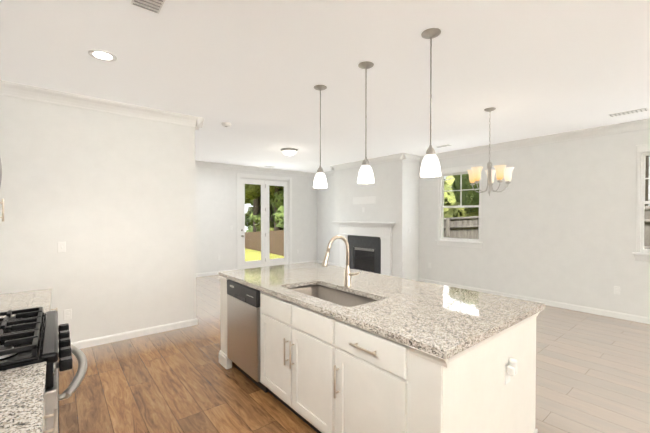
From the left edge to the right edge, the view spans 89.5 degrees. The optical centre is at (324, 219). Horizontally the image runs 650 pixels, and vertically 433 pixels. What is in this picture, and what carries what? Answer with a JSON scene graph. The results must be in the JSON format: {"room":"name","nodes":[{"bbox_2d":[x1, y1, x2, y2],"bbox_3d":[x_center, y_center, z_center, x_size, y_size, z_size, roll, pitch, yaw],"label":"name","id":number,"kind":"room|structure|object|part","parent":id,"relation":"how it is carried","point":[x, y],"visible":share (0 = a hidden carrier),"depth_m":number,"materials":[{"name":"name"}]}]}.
{"room":"kitchen","nodes":[
{"label":"kitchen","id":0,"kind":"room"},
{"bbox_2d":[0,95,195,341],"bbox_3d":[-3.235,0.043,3.307,3.730,2.790,0.120,-1,1,-39],"label":"wall","id":1,"kind":"structure","parent":0,"point":[108,199],"depth_m":3.75,"materials":[{"name":"paint"}]},
{"bbox_2d":[57,242,65,252],"bbox_3d":[-2.844,0.295,3.542,0.070,0.115,0.014,-1,1,-39],"label":"light switch","id":2,"kind":"object","parent":1,"relation":"attached to","point":[61,247],"visible":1,"depth_m":3.54,"materials":[{"name":"white plastic"}]},
{"bbox_2d":[63,309,71,319],"bbox_3d":[-2.811,1.035,3.583,0.070,0.115,0.008,-1,1,-39],"label":"outlet","id":3,"kind":"object","parent":1,"relation":"attached to","point":[67,314],"visible":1,"depth_m":3.58,"materials":[{"name":"white plastic"}]},
{"bbox_2d":[0,80,203,129],"bbox_3d":[-2.476,-1.299,3.784,2.112,0.118,0.112,-1,1,-39],"label":"crown molding","id":4,"kind":"structure","parent":1,"relation":"attached to","point":[17,90],"depth_m":3.68,"materials":[{"name":"white wood"}]},
{"bbox_2d":[58,318,197,351],"bbox_3d":[-2.568,1.389,3.794,2.135,0.086,0.035,-1,1,-39],"label":"baseboard","id":5,"kind":"structure","parent":1,"relation":"attached to","point":[154,330],"depth_m":3.97,"materials":[{"name":"white wood"}]},
{"bbox_2d":[195,166,316,273],"bbox_3d":[-3.666,-0.011,7.529,8.700,2.790,0.150,-1,1,-39],"label":"wall","id":6,"kind":"structure","parent":0,"point":[216,202],"depth_m":8.38,"materials":[{"name":"paint"}]},
{"bbox_2d":[196,269,236,276],"bbox_3d":[-4.583,1.352,6.693,5.900,0.086,0.014,-1,1,-39],"label":"baseboard","id":7,"kind":"structure","parent":6,"relation":"attached to","point":[216,272],"depth_m":8.09,"materials":[{"name":"white wood"}]},
{"bbox_2d":[195,160,315,175],"bbox_3d":[-3.531,-1.347,7.465,8.550,0.118,0.092,-1,1,-39],"label":"crown molding","id":8,"kind":"structure","parent":6,"relation":"attached to","point":[197,163],"depth_m":8.71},
{"bbox_2d":[241,178,287,268],"bbox_3d":[-1.651,0.119,9.103,1.480,2.460,0.120,-1,1,-39],"label":"french door","id":9,"kind":"structure","parent":6,"relation":"in","point":[265,261],"depth_m":9.10,"materials":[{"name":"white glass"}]},
{"bbox_2d":[237,173,291,269],"bbox_3d":[-1.680,0.068,9.138,1.710,2.590,0.168,-1,1,-39],"label":"door frame","id":10,"kind":"structure","parent":6,"relation":"attached to","point":[261,177],"depth_m":8.93,"materials":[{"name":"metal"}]},
{"bbox_2d":[0,0,649,172],"bbox_3d":[0.365,-1.404,2.688,8.850,0.120,12.720,-1,1,-39],"label":"ceiling","id":11,"kind":"structure","parent":0,"point":[253,72],"depth_m":2.90,"materials":[{"name":"paint"}]},
{"bbox_2d":[88,49,116,61],"bbox_3d":[-1.815,-1.338,2.679,0.196,0.010,0.196,-1,1,-39],"label":"recessed light","id":12,"kind":"object","parent":11,"relation":"in","point":[102,55],"visible":1,"depth_m":2.67,"materials":[{"name":"white glass"}]},
{"bbox_2d":[130,0,164,13],"bbox_3d":[-1.036,-1.328,1.946,0.160,0.010,0.320,-1,1,-39],"label":"ceiling vent","id":13,"kind":"object","parent":11,"relation":"in","point":[154,6],"visible":1,"depth_m":2.02,"materials":[{"name":"white plastic"}]},
{"bbox_2d":[221,122,230,126],"bbox_3d":[-1.401,-1.346,4.655,0.136,0.046,0.136,-1,1,-39],"label":"smoke detector","id":14,"kind":"object","parent":11,"relation":"attached to","point":[226,124],"visible":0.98,"depth_m":4.62,"materials":[{"name":"white plastic"}]},
{"bbox_2d":[280,148,297,155],"bbox_3d":[-0.708,-1.327,6.512,0.356,0.132,0.356,-1,1,-39],"label":"flush ceiling light","id":15,"kind":"object","parent":11,"relation":"attached to","point":[289,151],"visible":1,"depth_m":6.41,"materials":[{"name":"white glass"}]},
{"bbox_3d":[-0.708,-1.329,6.512,0.300,0.100,0.300,-1,1,-39],"label":"lamp shade","id":16,"kind":"part","parent":15,"relation":"part of","materials":[{"name":"white glass"}]},
{"bbox_2d":[313,85,326,187],"bbox_3d":[-0.048,-0.841,3.352,0.144,1.022,0.144,-1,1,-39],"label":"pendant light","id":17,"kind":"object","parent":11,"relation":"hanging from","point":[320,180],"visible":1,"depth_m":3.32,"materials":[{"name":"white glass"}]},
{"bbox_3d":[-0.048,-0.408,3.357,0.144,0.158,0.144,-1,1,-39],"label":"lamp shade","id":18,"kind":"part","parent":17,"relation":"part of","materials":[{"name":"white glass"}]},
{"bbox_2d":[358,61,373,183],"bbox_3d":[0.356,-0.834,2.856,0.144,1.022,0.144,-1,1,-39],"label":"pendant light","id":19,"kind":"object","parent":11,"relation":"hanging from","point":[365,175],"visible":1,"depth_m":2.83,"materials":[{"name":"white glass"}]},
{"bbox_3d":[0.356,-0.402,2.862,0.144,0.158,0.144,-1,1,-39],"label":"lamp shade","id":20,"kind":"part","parent":19,"relation":"part of","materials":[{"name":"white glass"}]},
{"bbox_2d":[420,28,440,176],"bbox_3d":[0.761,-0.828,2.360,0.144,1.022,0.144,-1,1,-39],"label":"pendant light","id":21,"kind":"object","parent":11,"relation":"hanging from","point":[430,166],"visible":1,"depth_m":2.33,"materials":[{"name":"white glass"}]},
{"bbox_3d":[0.761,-0.395,2.366,0.144,0.158,0.144,-1,1,-39],"label":"lamp shade","id":22,"kind":"part","parent":21,"relation":"part of","materials":[{"name":"white glass"}]},
{"bbox_2d":[467,107,513,195],"bbox_3d":[2.013,-0.828,4.049,0.531,1.066,0.516,-1,1,-39],"label":"chandelier","id":23,"kind":"object","parent":11,"relation":"hanging from","point":[501,171],"visible":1,"depth_m":3.98,"materials":[{"name":"beige glass"}]},
{"bbox_3d":[1.889,-0.557,4.197,0.136,0.162,0.136,-1,1,-39],"label":"lamp shade","id":24,"kind":"part","parent":23,"relation":"part of","materials":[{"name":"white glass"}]},
{"bbox_3d":[1.835,-0.554,3.958,0.136,0.162,0.136,-1,1,-39],"label":"lamp shade","id":25,"kind":"part","parent":23,"relation":"part of","materials":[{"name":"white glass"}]},
{"bbox_3d":[1.942,-0.486,4.133,0.058,0.293,0.226,-1,1,-39],"label":"arm","id":26,"kind":"part","parent":23,"relation":"part of"},
{"bbox_3d":[1.906,-0.484,3.999,0.218,0.293,0.086,-1,1,-39],"label":"arm","id":27,"kind":"part","parent":23,"relation":"part of"},
{"bbox_3d":[2.132,-0.557,4.219,0.136,0.162,0.136,-1,1,-39],"label":"lamp shade","id":28,"kind":"part","parent":23,"relation":"part of","materials":[{"name":"white glass"}]},
{"bbox_3d":[2.034,-0.483,3.913,0.141,0.293,0.193,-1,1,-39],"label":"arm","id":29,"kind":"part","parent":23,"relation":"part of"},
{"bbox_3d":[2.045,-0.552,3.833,0.136,0.162,0.136,-1,1,-39],"label":"lamp shade","id":30,"kind":"part","parent":23,"relation":"part of","materials":[{"name":"white glass"}]},
{"bbox_3d":[2.152,-0.484,4.015,0.152,0.293,0.185,-1,1,-39],"label":"arm","id":31,"kind":"part","parent":23,"relation":"part of"},
{"bbox_3d":[2.228,-0.554,3.995,0.136,0.162,0.136,-1,1,-39],"label":"lamp shade","id":32,"kind":"part","parent":23,"relation":"part of","materials":[{"name":"white glass"}]},
{"bbox_2d":[609,108,648,116],"bbox_3d":[3.836,-1.357,4.152,0.150,0.010,0.360,-1,1,-39],"label":"ceiling vent","id":33,"kind":"object","parent":11,"relation":"in","point":[629,112],"visible":0.98,"depth_m":4.14,"materials":[{"name":"white plastic"}]},
{"bbox_2d":[58,275,649,432],"bbox_3d":[0.365,1.496,2.725,8.850,0.100,12.720,-1,1,-39],"label":"floor","id":34,"kind":"structure","parent":0,"point":[592,373],"depth_m":2.88,"materials":[{"name":"brown wood"}]},
{"bbox_2d":[0,289,57,432],"bbox_3d":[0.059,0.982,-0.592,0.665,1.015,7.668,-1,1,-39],"label":"countertop","id":35,"kind":"structure","parent":34,"relation":"on","point":[22,399],"depth_m":1.09,"materials":[{"name":"stone"}]},
{"bbox_2d":[0,307,86,432],"bbox_3d":[-1.509,0.973,1.435,0.763,0.979,0.756,-1,1,-39],"label":"range","id":36,"kind":"object","parent":34,"relation":"on","point":[29,336],"visible":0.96,"depth_m":1.41,"materials":[{"name":"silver metal"}]},
{"bbox_2d":[332,221,395,275],"bbox_3d":[0.903,0.711,7.800,0.756,1.338,1.920,-1,1,-39],"label":"fireplace","id":37,"kind":"object","parent":34,"relation":"on","point":[370,246],"visible":0.77,"depth_m":7.70,"materials":[{"name":"white stone"}]},
{"bbox_2d":[219,275,544,432],"bbox_3d":[0.160,1.007,2.689,1.170,0.880,2.501,-1,1,-39],"label":"kitchen island","id":38,"kind":"object","parent":34,"relation":"on","point":[324,347],"depth_m":1.90,"materials":[{"name":"paint"}]},
{"bbox_2d":[218,263,357,290],"bbox_3d":[-0.321,0.541,3.312,1.175,0.035,0.945,-1,1,-39],"label":"island countertop","id":39,"kind":"structure","parent":38,"relation":"on","point":[287,275],"depth_m":3.16,"materials":[{"name":"grey stone"}]},
{"bbox_2d":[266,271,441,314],"bbox_3d":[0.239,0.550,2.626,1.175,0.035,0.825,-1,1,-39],"label":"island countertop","id":40,"kind":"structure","parent":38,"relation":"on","point":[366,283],"depth_m":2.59,"materials":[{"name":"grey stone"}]},
{"bbox_2d":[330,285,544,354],"bbox_3d":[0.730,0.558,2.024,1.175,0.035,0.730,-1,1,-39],"label":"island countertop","id":41,"kind":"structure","parent":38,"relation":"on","point":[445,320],"depth_m":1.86,"materials":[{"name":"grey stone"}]},
{"bbox_2d":[334,159,418,278],"bbox_3d":[1.176,-0.017,8.000,0.599,2.790,2.200,-1,1,-39],"label":"wall","id":42,"kind":"structure","parent":0,"point":[393,188],"depth_m":7.27,"materials":[{"name":"paint"}]},
{"bbox_2d":[353,196,375,203],"bbox_3d":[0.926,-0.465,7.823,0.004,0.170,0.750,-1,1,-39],"label":"outlet","id":43,"kind":"object","parent":42,"relation":"attached to","point":[365,200],"visible":1,"depth_m":7.79,"materials":[{"name":"white plastic"}]},
{"bbox_2d":[328,153,407,171],"bbox_3d":[0.908,-1.350,7.765,0.092,0.118,2.384,-1,1,-39],"label":"crown molding","id":44,"kind":"structure","parent":42,"relation":"attached to","point":[399,156],"depth_m":7.48,"materials":[{"name":"white wood"}]},
{"bbox_2d":[408,154,419,161],"bbox_3d":[1.854,-1.341,7.057,0.480,0.118,0.092,-1,1,-39],"label":"crown molding","id":45,"kind":"structure","parent":42,"relation":"attached to","point":[412,157],"depth_m":7.12,"materials":[{"name":"white wood"}]},
{"bbox_2d":[317,128,649,317],"bbox_3d":[3.736,0.016,5.456,0.150,2.790,12.720,-1,1,-39],"label":"wall","id":46,"kind":"structure","parent":0,"point":[558,221],"depth_m":5.36,"materials":[{"name":"paint"}]},
{"bbox_2d":[324,172,333,175],"bbox_3d":[0.235,-1.373,9.539,0.092,0.118,1.400,-1,1,-39],"label":"crown molding","id":47,"kind":"structure","parent":46,"relation":"attached to","point":[326,173],"depth_m":9.71,"materials":[{"name":"white wood"}]},
{"bbox_2d":[435,164,482,247],"bbox_3d":[2.728,-0.265,6.644,0.205,1.610,0.990,-1,1,-39],"label":"window","id":48,"kind":"structure","parent":46,"relation":"in","point":[458,206],"depth_m":6.69,"materials":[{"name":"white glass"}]},
{"bbox_2d":[419,278,649,323],"bbox_3d":[4.848,1.387,3.980,0.014,0.086,8.700,-1,1,-39],"label":"baseboard","id":49,"kind":"structure","parent":46,"relation":"attached to","point":[613,314],"depth_m":5.26,"materials":[{"name":"white wood"}]},
{"bbox_2d":[420,118,649,161],"bbox_3d":[4.818,-1.301,3.921,0.092,0.118,8.700,-1,1,-39],"label":"crown molding","id":50,"kind":"structure","parent":46,"relation":"attached to","point":[644,123],"depth_m":5.29,"materials":[{"name":"white wood"}]},
{"bbox_2d":[614,286,619,294],"bbox_3d":[4.224,1.020,4.745,0.008,0.115,0.070,-1,1,-39],"label":"electrical outlet","id":51,"kind":"object","parent":46,"relation":"attached to","point":[616,289],"visible":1,"depth_m":4.74,"materials":[{"name":"white plastic"}]},
{"bbox_2d":[632,143,649,261],"bbox_3d":[4.678,-0.234,4.253,0.205,1.610,0.990,-1,1,-39],"label":"window","id":52,"kind":"structure","parent":46,"relation":"in","point":[643,201],"depth_m":4.56,"materials":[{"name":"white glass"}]},
{"bbox_3d":[-0.643,0.091,-0.393,0.150,2.790,8.890,-1,1,-39],"label":"wall","id":53,"kind":"structure","parent":0,"visible":0},
{"bbox_2d":[0,199,3,220],"bbox_3d":[-0.050,-0.430,-0.707,0.375,1.040,7.656,-1,1,-39],"label":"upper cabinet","id":54,"kind":"object","parent":53,"relation":"attached to","point":[2,203],"visible":1,"depth_m":2.33,"materials":[{"name":"metal"}]},
{"bbox_2d":[0,158,1,186],"bbox_3d":[-1.640,-0.236,1.313,0.460,0.440,0.750,-1,1,-39],"label":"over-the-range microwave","id":55,"kind":"object","parent":54,"relation":"attached to","point":[0,172],"visible":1,"depth_m":1.61,"materials":[{"name":"silver metal"}]},
{"label":"outside","id":56,"kind":"structure","parent":0,"visible":0},
{"bbox_2d":[245,248,283,260],"bbox_3d":[-0.760,3.332,28.534,85.000,4.200,95.000,-1,1,-39],"label":"ground","id":57,"kind":"structure","parent":56,"point":[249,253],"depth_m":23.16,"materials":[{"name":"plant"}]},
{"bbox_2d":[245,155,649,255],"bbox_3d":[-4.089,-7.787,20.860,44.076,24.746,62.539,-1,1,-39],"label":"garden","id":58,"kind":"object","parent":57,"relation":"on","point":[467,217],"depth_m":14.23,"materials":[{"name":"green plant"}]}
]}

